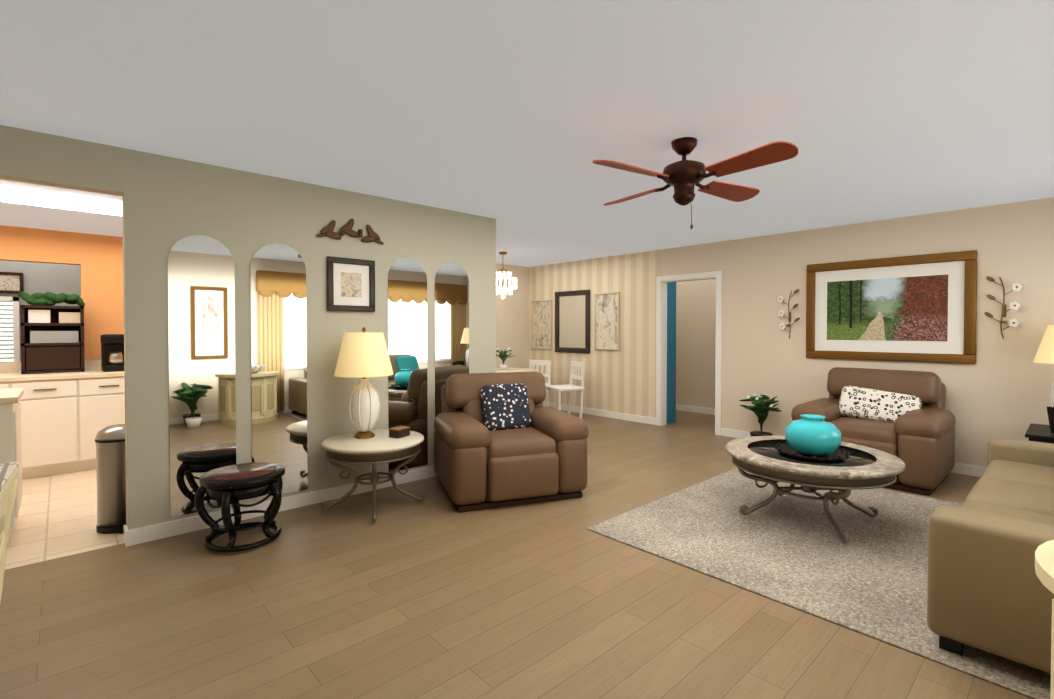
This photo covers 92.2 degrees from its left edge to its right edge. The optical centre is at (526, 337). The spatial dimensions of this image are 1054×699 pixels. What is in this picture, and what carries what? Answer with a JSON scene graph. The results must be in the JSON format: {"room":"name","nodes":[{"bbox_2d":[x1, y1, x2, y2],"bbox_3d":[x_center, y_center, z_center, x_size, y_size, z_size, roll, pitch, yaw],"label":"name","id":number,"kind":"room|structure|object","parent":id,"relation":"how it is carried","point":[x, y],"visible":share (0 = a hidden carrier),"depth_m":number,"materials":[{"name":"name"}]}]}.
{"room":"living room","nodes":[
{"label":"living room","id":0,"kind":"room"},
{"bbox_2d":[0,260,80,361],"bbox_3d":[-5.544,0.025,5.385,2.590,2.640,1.380,-1,1,-43],"label":"wall","id":1,"kind":"structure","parent":0,"point":[43,278],"depth_m":6.02,"materials":[{"name":"grey paint"}]},
{"bbox_2d":[0,296,19,362],"bbox_3d":[-6.170,-0.013,5.577,0.830,0.910,0.030,-1,1,-43],"label":"sunroom window","id":2,"kind":"structure","parent":1,"relation":"in","point":[9,333],"depth_m":5.80,"materials":[{"name":"white"}]},
{"bbox_2d":[0,272,23,293],"bbox_3d":[-5.931,-0.631,5.787,0.260,0.240,0.030,-1,1,-43],"label":"framed picture","id":3,"kind":"object","parent":1,"relation":"attached to","point":[11,282],"visible":0.88,"depth_m":5.81,"materials":[{"name":"beige paper"}]},
{"bbox_2d":[0,179,122,236],"bbox_3d":[-3.630,-1.094,4.104,3.600,0.080,2.830,-1,1,-43],"label":"ceiling","id":4,"kind":"structure","parent":0,"point":[30,216],"depth_m":4.42,"materials":[{"name":"grey paint"}]},
{"bbox_2d":[0,186,121,215],"bbox_3d":[-3.698,-1.015,3.588,1.400,0.059,0.300,-1,1,-43],"label":"kitchen ceiling light","id":5,"kind":"object","parent":4,"relation":"attached to","point":[43,199],"visible":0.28,"depth_m":3.73,"materials":[{"name":"white"}]},
{"bbox_2d":[0,225,123,359],"bbox_3d":[-4.672,0.029,5.168,3.720,2.440,0.120,-1,1,-43],"label":"wall","id":6,"kind":"structure","parent":0,"point":[98,259],"depth_m":5.23,"materials":[{"name":"orange paint"}]},
{"bbox_2d":[0,360,100,371],"bbox_3d":[-4.576,0.279,5.149,3.550,0.100,0.020,-1,1,-43],"label":"backsplash","id":7,"kind":"structure","parent":6,"relation":"attached to","point":[15,366],"depth_m":4.86,"materials":[{"name":"beige tile"}]},
{"bbox_2d":[5,469,123,569],"bbox_3d":[-3.650,1.315,4.165,3.840,0.100,3.010,-1,1,-43],"label":"floor","id":8,"kind":"structure","parent":0,"point":[57,516],"depth_m":3.52,"materials":[{"name":"tile"}]},
{"bbox_2d":[0,403,21,545],"bbox_3d":[-3.895,0.846,2.867,1.452,0.880,0.620,-1,1,-43],"label":"base cabinet","id":9,"kind":"object","parent":8,"relation":"on","point":[10,431],"depth_m":3.12,"materials":[{"name":"white wood"}]},
{"bbox_2d":[0,388,23,403],"bbox_3d":[-3.890,0.386,2.863,1.464,0.040,0.660,-1,1,-43],"label":"countertop","id":10,"kind":"structure","parent":9,"relation":"on","point":[13,395],"depth_m":3.22,"materials":[{"name":"beige stone"}]},
{"bbox_2d":[0,376,79,478],"bbox_3d":[-4.699,0.818,4.635,0.888,0.880,0.624,-1,1,-43],"label":"base cabinet","id":11,"kind":"object","parent":8,"relation":"on","point":[66,417],"depth_m":4.58,"materials":[{"name":"white wood"}]},
{"bbox_2d":[0,368,123,379],"bbox_3d":[-4.369,0.353,4.924,3.550,0.040,0.633,-1,1,-43],"label":"countertop","id":12,"kind":"structure","parent":11,"relation":"on","point":[88,371],"depth_m":4.67,"materials":[{"name":"beige stone"}]},
{"bbox_2d":[19,292,84,373],"bbox_3d":[-4.590,-0.055,4.913,0.472,0.774,0.275,-1,1,-43],"label":"storage shelf","id":13,"kind":"object","parent":12,"relation":"on","point":[52,338],"visible":1,"depth_m":4.85,"materials":[{"name":"brown wood"}]},
{"bbox_2d":[100,334,123,371],"bbox_3d":[-4.138,0.147,5.091,0.210,0.365,0.270,-1,1,-43],"label":"coffee maker","id":14,"kind":"object","parent":12,"relation":"on","point":[112,352],"visible":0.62,"depth_m":5.02,"materials":[{"name":"black plastic"}]},
{"bbox_2d":[80,376,124,470],"bbox_3d":[-4.045,0.808,5.235,0.888,0.880,0.624,-1,1,-43],"label":"base cabinet","id":15,"kind":"object","parent":8,"relation":"on","point":[102,398],"depth_m":4.79,"materials":[{"name":"white wood"}]},
{"bbox_2d":[95,424,125,533],"bbox_3d":[-2.737,0.930,3.417,0.262,0.695,0.301,-1,1,-43],"label":"trash can","id":16,"kind":"object","parent":8,"relation":"on","point":[111,477],"visible":0.65,"depth_m":3.32,"materials":[{"name":"silver metal"}]},
{"bbox_2d":[0,125,495,529],"bbox_3d":[-2.197,0.057,3.436,5.020,2.440,0.120,-1,1,-43],"label":"wall","id":17,"kind":"structure","parent":0,"point":[168,203],"depth_m":3.55,"materials":[{"name":"beige paint"}]},
{"bbox_2d":[167,235,235,517],"bbox_3d":[-2.161,0.238,3.385,0.380,1.840,0.005,-1,1,-43],"label":"mirror","id":18,"kind":"object","parent":17,"relation":"attached to","point":[201,353],"visible":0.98,"depth_m":3.37,"materials":[{"name":"clear glass"}]},
{"bbox_2d":[250,243,307,500],"bbox_3d":[-1.808,0.233,3.710,0.380,1.840,0.005,-1,1,-43],"label":"mirror","id":19,"kind":"object","parent":17,"relation":"attached to","point":[278,350],"visible":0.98,"depth_m":3.71,"materials":[{"name":"clear glass"}]},
{"bbox_2d":[123,466,436,546],"bbox_3d":[-1.391,1.218,4.126,2.953,0.095,0.044,-1,1,-43],"label":"baseboard","id":20,"kind":"structure","parent":17,"relation":"attached to","point":[160,531],"depth_m":3.64,"materials":[{"name":"white"}]},
{"bbox_2d":[316,219,383,243],"bbox_3d":[-1.402,-0.863,4.049,0.562,0.184,0.040,-1,1,-43],"label":"wall sculpture","id":21,"kind":"object","parent":17,"relation":"attached to","point":[344,229],"visible":0.98,"depth_m":4.03,"materials":[{"name":"brown metal"}]},
{"bbox_2d":[327,256,374,311],"bbox_3d":[-1.402,-0.423,4.056,0.390,0.420,0.030,-1,1,-43],"label":"framed picture","id":22,"kind":"object","parent":17,"relation":"attached to","point":[350,284],"visible":0.98,"depth_m":4.05},
{"bbox_2d":[388,257,427,471],"bbox_3d":[-1.035,0.221,4.421,0.380,1.840,0.005,-1,1,-43],"label":"mirror","id":23,"kind":"object","parent":17,"relation":"attached to","point":[407,343],"visible":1,"depth_m":4.42,"materials":[{"name":"clear glass"}]},
{"bbox_2d":[435,262,468,417],"bbox_3d":[-0.696,0.216,4.732,0.380,1.840,0.005,-1,1,-43],"label":"mirror","id":24,"kind":"object","parent":17,"relation":"attached to","point":[451,318],"visible":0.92,"depth_m":4.71,"materials":[{"name":"clear glass"}]},
{"bbox_2d":[496,263,528,367],"bbox_3d":[-1.554,-0.011,7.627,4.200,2.440,0.120,-1,1,-43],"label":"wall","id":25,"kind":"structure","parent":0,"point":[512,321],"depth_m":8.77,"materials":[{"name":"beige paint"}]},
{"bbox_2d":[0,410,1032,698],"bbox_3d":[0.442,1.311,4.443,8.640,0.100,7.540,-1,1,-43],"label":"floor","id":26,"kind":"structure","parent":0,"point":[434,594],"depth_m":2.36,"materials":[{"name":"brown wood"}]},
{"bbox_2d":[0,462,19,602],"bbox_3d":[-1.162,0.872,0.633,0.527,0.900,2.264,-1,1,-39],"label":"sideboard","id":27,"kind":"object","parent":26,"relation":"on","point":[9,473],"visible":1,"depth_m":1.60,"materials":[{"name":"beige paint"}]},
{"bbox_2d":[194,462,284,552],"bbox_3d":[-1.793,1.053,3.205,0.501,0.431,0.499,-1,1,-43],"label":"stool","id":28,"kind":"object","parent":26,"relation":"on","point":[233,485],"visible":1,"depth_m":3.08,"materials":[{"name":"black paint"}]},
{"bbox_2d":[322,429,424,521],"bbox_3d":[-1.143,1.003,3.797,0.730,0.503,0.730,1,1,28],"label":"side table","id":29,"kind":"object","parent":26,"relation":"on","point":[381,446],"visible":0.96,"depth_m":3.65,"materials":[{"name":"beige stone"}]},
{"bbox_2d":[334,327,392,438],"bbox_3d":[-1.232,0.334,3.839,0.430,0.832,0.430,-1,1,-43],"label":"lamp","id":30,"kind":"object","parent":29,"relation":"on","point":[364,354],"visible":1,"depth_m":3.73,"materials":[{"name":"white ceramic"}]},
{"bbox_2d":[388,426,409,437],"bbox_3d":[-0.970,0.716,3.855,0.105,0.067,0.135,0,1,27],"label":"decorative box","id":31,"kind":"object","parent":29,"relation":"on","point":[399,431],"visible":1,"depth_m":3.81,"materials":[{"name":"brown wood"}]},
{"bbox_2d":[434,371,588,512],"bbox_3d":[-0.173,0.788,4.255,1.130,0.952,0.990,0,1,-20],"label":"recliner","id":32,"kind":"object","parent":26,"relation":"on","point":[504,439],"visible":1,"depth_m":3.93,"materials":[{"name":"brown leather"}]},
{"bbox_2d":[496,368,539,372],"bbox_3d":[-0.345,0.840,7.285,1.060,0.750,1.060,-1,1,-43],"label":"dining table","id":33,"kind":"object","parent":26,"relation":"on","point":[517,370],"visible":0.25,"depth_m":7.23,"materials":[{"name":"beige wood"}]},
{"bbox_2d":[496,347,515,369],"bbox_3d":[-0.357,0.302,7.354,0.376,0.321,0.356,-1,1,-43],"label":"centerpiece","id":34,"kind":"object","parent":33,"relation":"on","point":[502,356],"visible":0.98,"depth_m":7.33,"materials":[{"name":"green plant"}]},
{"bbox_2d":[529,360,550,385],"bbox_3d":[0.087,0.783,8.009,0.440,0.840,0.456,1,1,37],"label":"dining chair","id":35,"kind":"object","parent":26,"relation":"on","point":[542,363],"visible":0.29,"depth_m":8.11,"materials":[{"name":"white wood"}]},
{"bbox_2d":[546,361,584,418],"bbox_3d":[0.586,0.788,7.688,0.456,0.840,0.440,0,1,-23],"label":"dining chair","id":36,"kind":"object","parent":26,"relation":"on","point":[570,387],"visible":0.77,"depth_m":7.65,"materials":[{"name":"white wood"}]},
{"bbox_2d":[739,394,781,436],"bbox_3d":[2.671,0.937,5.765,0.443,0.605,0.454,-1,1,-43],"label":"potted plant","id":37,"kind":"object","parent":26,"relation":"on","point":[760,408],"visible":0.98,"depth_m":5.73,"materials":[{"name":"green plant"}]},
{"bbox_2d":[587,467,1050,698],"bbox_3d":[2.253,1.276,3.174,2.450,0.010,2.820,-1,1,-43],"label":"rug","id":38,"kind":"object","parent":26,"relation":"on","point":[870,577],"visible":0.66,"depth_m":3.02,"materials":[{"name":"beige carpet"}]},
{"bbox_2d":[725,436,905,542],"bbox_3d":[1.968,1.020,3.546,1.090,0.454,1.090,-1,1,-43],"label":"coffee table","id":39,"kind":"object","parent":38,"relation":"on","point":[763,459],"visible":0.94,"depth_m":3.28,"materials":[{"name":"stone"}]},
{"bbox_2d":[774,442,849,460],"bbox_3d":[1.928,0.772,3.437,0.452,0.044,0.452,-1,1,-43],"label":"tray","id":40,"kind":"object","parent":39,"relation":"on","point":[785,448],"visible":0.67,"depth_m":3.36,"materials":[{"name":"black wood"}]},
{"bbox_2d":[785,414,841,456],"bbox_3d":[1.928,0.656,3.421,0.334,0.256,0.334,-1,1,-43],"label":"vase","id":41,"kind":"object","parent":40,"relation":"on","point":[813,435],"visible":1,"depth_m":3.31,"materials":[{"name":"teal ceramic"}]},
{"bbox_2d":[927,437,1053,673],"bbox_3d":[2.813,0.839,2.520,2.280,0.882,0.950,-1,1,-43],"label":"sofa","id":42,"kind":"object","parent":38,"relation":"on","point":[988,591],"visible":0.98,"depth_m":2.01,"materials":[{"name":"beige leather"}]},
{"bbox_2d":[791,367,955,495],"bbox_3d":[3.202,0.780,4.704,0.990,0.952,1.130,-1,1,-43],"label":"recliner","id":43,"kind":"object","parent":26,"relation":"on","point":[907,418],"visible":0.77,"depth_m":4.52,"materials":[{"name":"brown leather"}]},
{"bbox_2d":[1025,423,1053,443],"bbox_3d":[4.225,1.000,3.854,0.660,0.540,0.600,-1,1,-43],"label":"end table","id":44,"kind":"object","parent":26,"relation":"on","point":[1039,432],"visible":0.38,"depth_m":3.87,"materials":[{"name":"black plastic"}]},
{"bbox_2d":[1033,325,1053,406],"bbox_3d":[4.250,0.292,3.948,0.440,0.872,0.440,-1,1,-43],"label":"lamp","id":45,"kind":"object","parent":44,"relation":"on","point":[1045,353],"visible":1,"depth_m":3.98,"materials":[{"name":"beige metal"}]},
{"bbox_2d":[1047,406,1053,435],"bbox_3d":[3.973,0.627,3.787,0.102,0.208,0.160,0,1,-8],"label":"photo frame","id":46,"kind":"object","parent":44,"relation":"on","point":[1050,411],"visible":0.93,"depth_m":3.85,"materials":[{"name":"black"}]},
{"bbox_2d":[1035,540,1053,698],"bbox_3d":[1.579,0.960,1.279,0.840,0.705,0.428,-1,1,-43],"label":"table","id":47,"kind":"object","parent":26,"relation":"on","point":[1044,561],"visible":1,"depth_m":1.34,"materials":[{"name":"beige paint"}]},
{"bbox_2d":[0,0,1053,266],"bbox_3d":[0.045,-1.226,4.241,9.440,0.100,7.840,-1,1,-43],"label":"ceiling","id":48,"kind":"structure","parent":0,"point":[514,118],"depth_m":2.45,"materials":[{"name":"grey paint"}]},
{"bbox_2d":[496,252,516,298],"bbox_3d":[-0.345,-0.890,7.257,0.402,0.670,0.397,-1,1,-43],"label":"chandelier","id":49,"kind":"object","parent":48,"relation":"hanging from","point":[505,286],"visible":0.83,"depth_m":7.19,"materials":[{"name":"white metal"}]},
{"bbox_2d":[592,137,797,228],"bbox_3d":[0.927,-0.899,2.992,1.002,0.514,1.002,0,1,13],"label":"ceiling fan","id":50,"kind":"object","parent":48,"relation":"hanging from","point":[683,177],"visible":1,"depth_m":2.89,"materials":[{"name":"brown wood"}]},
{"bbox_2d":[667,282,675,423],"bbox_3d":[2.013,-0.005,7.234,0.280,2.440,0.088,-1,1,-43],"label":"wall","id":51,"kind":"structure","parent":0,"point":[671,352],"depth_m":7.22,"materials":[{"name":"blue"}]},
{"bbox_2d":[676,279,715,408],"bbox_3d":[2.935,-0.017,8.004,0.120,2.440,3.240,-1,1,-43],"label":"wall","id":52,"kind":"structure","parent":0,"point":[695,335],"depth_m":8.12,"materials":[{"name":"beige paint"}]},
{"bbox_2d":[676,404,714,414],"bbox_3d":[2.885,1.156,7.978,0.014,0.095,3.000,-1,1,-43],"label":"baseboard","id":53,"kind":"structure","parent":52,"relation":"attached to","point":[703,410],"depth_m":8.16,"materials":[{"name":"white wood"}]},
{"bbox_2d":[529,197,1053,466],"bbox_3d":[2.547,0.009,6.358,0.120,2.440,7.540,-1,1,-43],"label":"wall","id":54,"kind":"structure","parent":0,"point":[1001,387],"depth_m":5.69,"materials":[{"name":"beige paint"}]},
{"bbox_2d":[531,300,551,348],"bbox_3d":[0.247,-0.229,8.743,0.030,0.840,0.490,-1,1,-43],"label":"framed picture","id":55,"kind":"object","parent":54,"relation":"attached to","point":[541,324],"visible":0.98,"depth_m":8.74,"materials":[{"name":"beige paper"}]},
{"bbox_2d":[555,290,589,352],"bbox_3d":[0.729,-0.261,8.219,0.030,1.000,0.750,-1,1,-43],"label":"mirror","id":56,"kind":"object","parent":54,"relation":"attached to","point":[572,321],"visible":0.94,"depth_m":8.20,"materials":[{"name":"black mirror"}]},
{"bbox_2d":[543,401,655,424],"bbox_3d":[0.931,1.155,8.035,0.014,0.095,2.590,-1,1,-43],"label":"baseboard","id":57,"kind":"structure","parent":54,"relation":"attached to","point":[629,417],"depth_m":7.69,"materials":[{"name":"white wood"}]},
{"bbox_2d":[594,292,619,349],"bbox_3d":[1.212,-0.252,7.694,0.030,0.870,0.470,-1,1,-43],"label":"framed picture","id":58,"kind":"object","parent":54,"relation":"attached to","point":[607,321],"visible":0.98,"depth_m":7.69,"materials":[{"name":"beige wood"}]},
{"bbox_2d":[656,271,721,434],"bbox_3d":[2.168,0.188,6.759,0.138,2.070,0.940,-1,1,-43],"label":"door frame","id":59,"kind":"structure","parent":54,"relation":"attached to","point":[661,349],"depth_m":7.00,"materials":[{"name":"white wood"}]},
{"bbox_2d":[777,289,799,337],"bbox_3d":[2.970,-0.271,5.745,0.078,0.552,0.240,-1,1,-43],"label":"wall decoration","id":60,"kind":"object","parent":54,"relation":"attached to","point":[781,312],"visible":1,"depth_m":5.76,"materials":[{"name":"gold metal"}]},
{"bbox_2d":[721,428,985,476],"bbox_3d":[3.696,1.204,5.029,0.014,0.095,3.700,-1,1,-43],"label":"baseboard","id":61,"kind":"structure","parent":54,"relation":"attached to","point":[972,470],"depth_m":4.69,"materials":[{"name":"white wood"}]},
{"bbox_2d":[806,250,976,363],"bbox_3d":[3.584,-0.285,5.105,0.040,1.030,1.420,-1,1,-43],"label":"landscape picture","id":62,"kind":"object","parent":54,"relation":"attached to","point":[919,308],"visible":1,"depth_m":5.03,"materials":[{"name":"brown wood"}]},
{"bbox_2d":[984,276,1022,337],"bbox_3d":[4.171,-0.270,4.439,0.078,0.552,0.244,-1,1,-43],"label":"wall decoration","id":63,"kind":"object","parent":54,"relation":"attached to","point":[1015,305],"visible":0.98,"depth_m":4.42,"materials":[{"name":"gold metal"}]}
]}

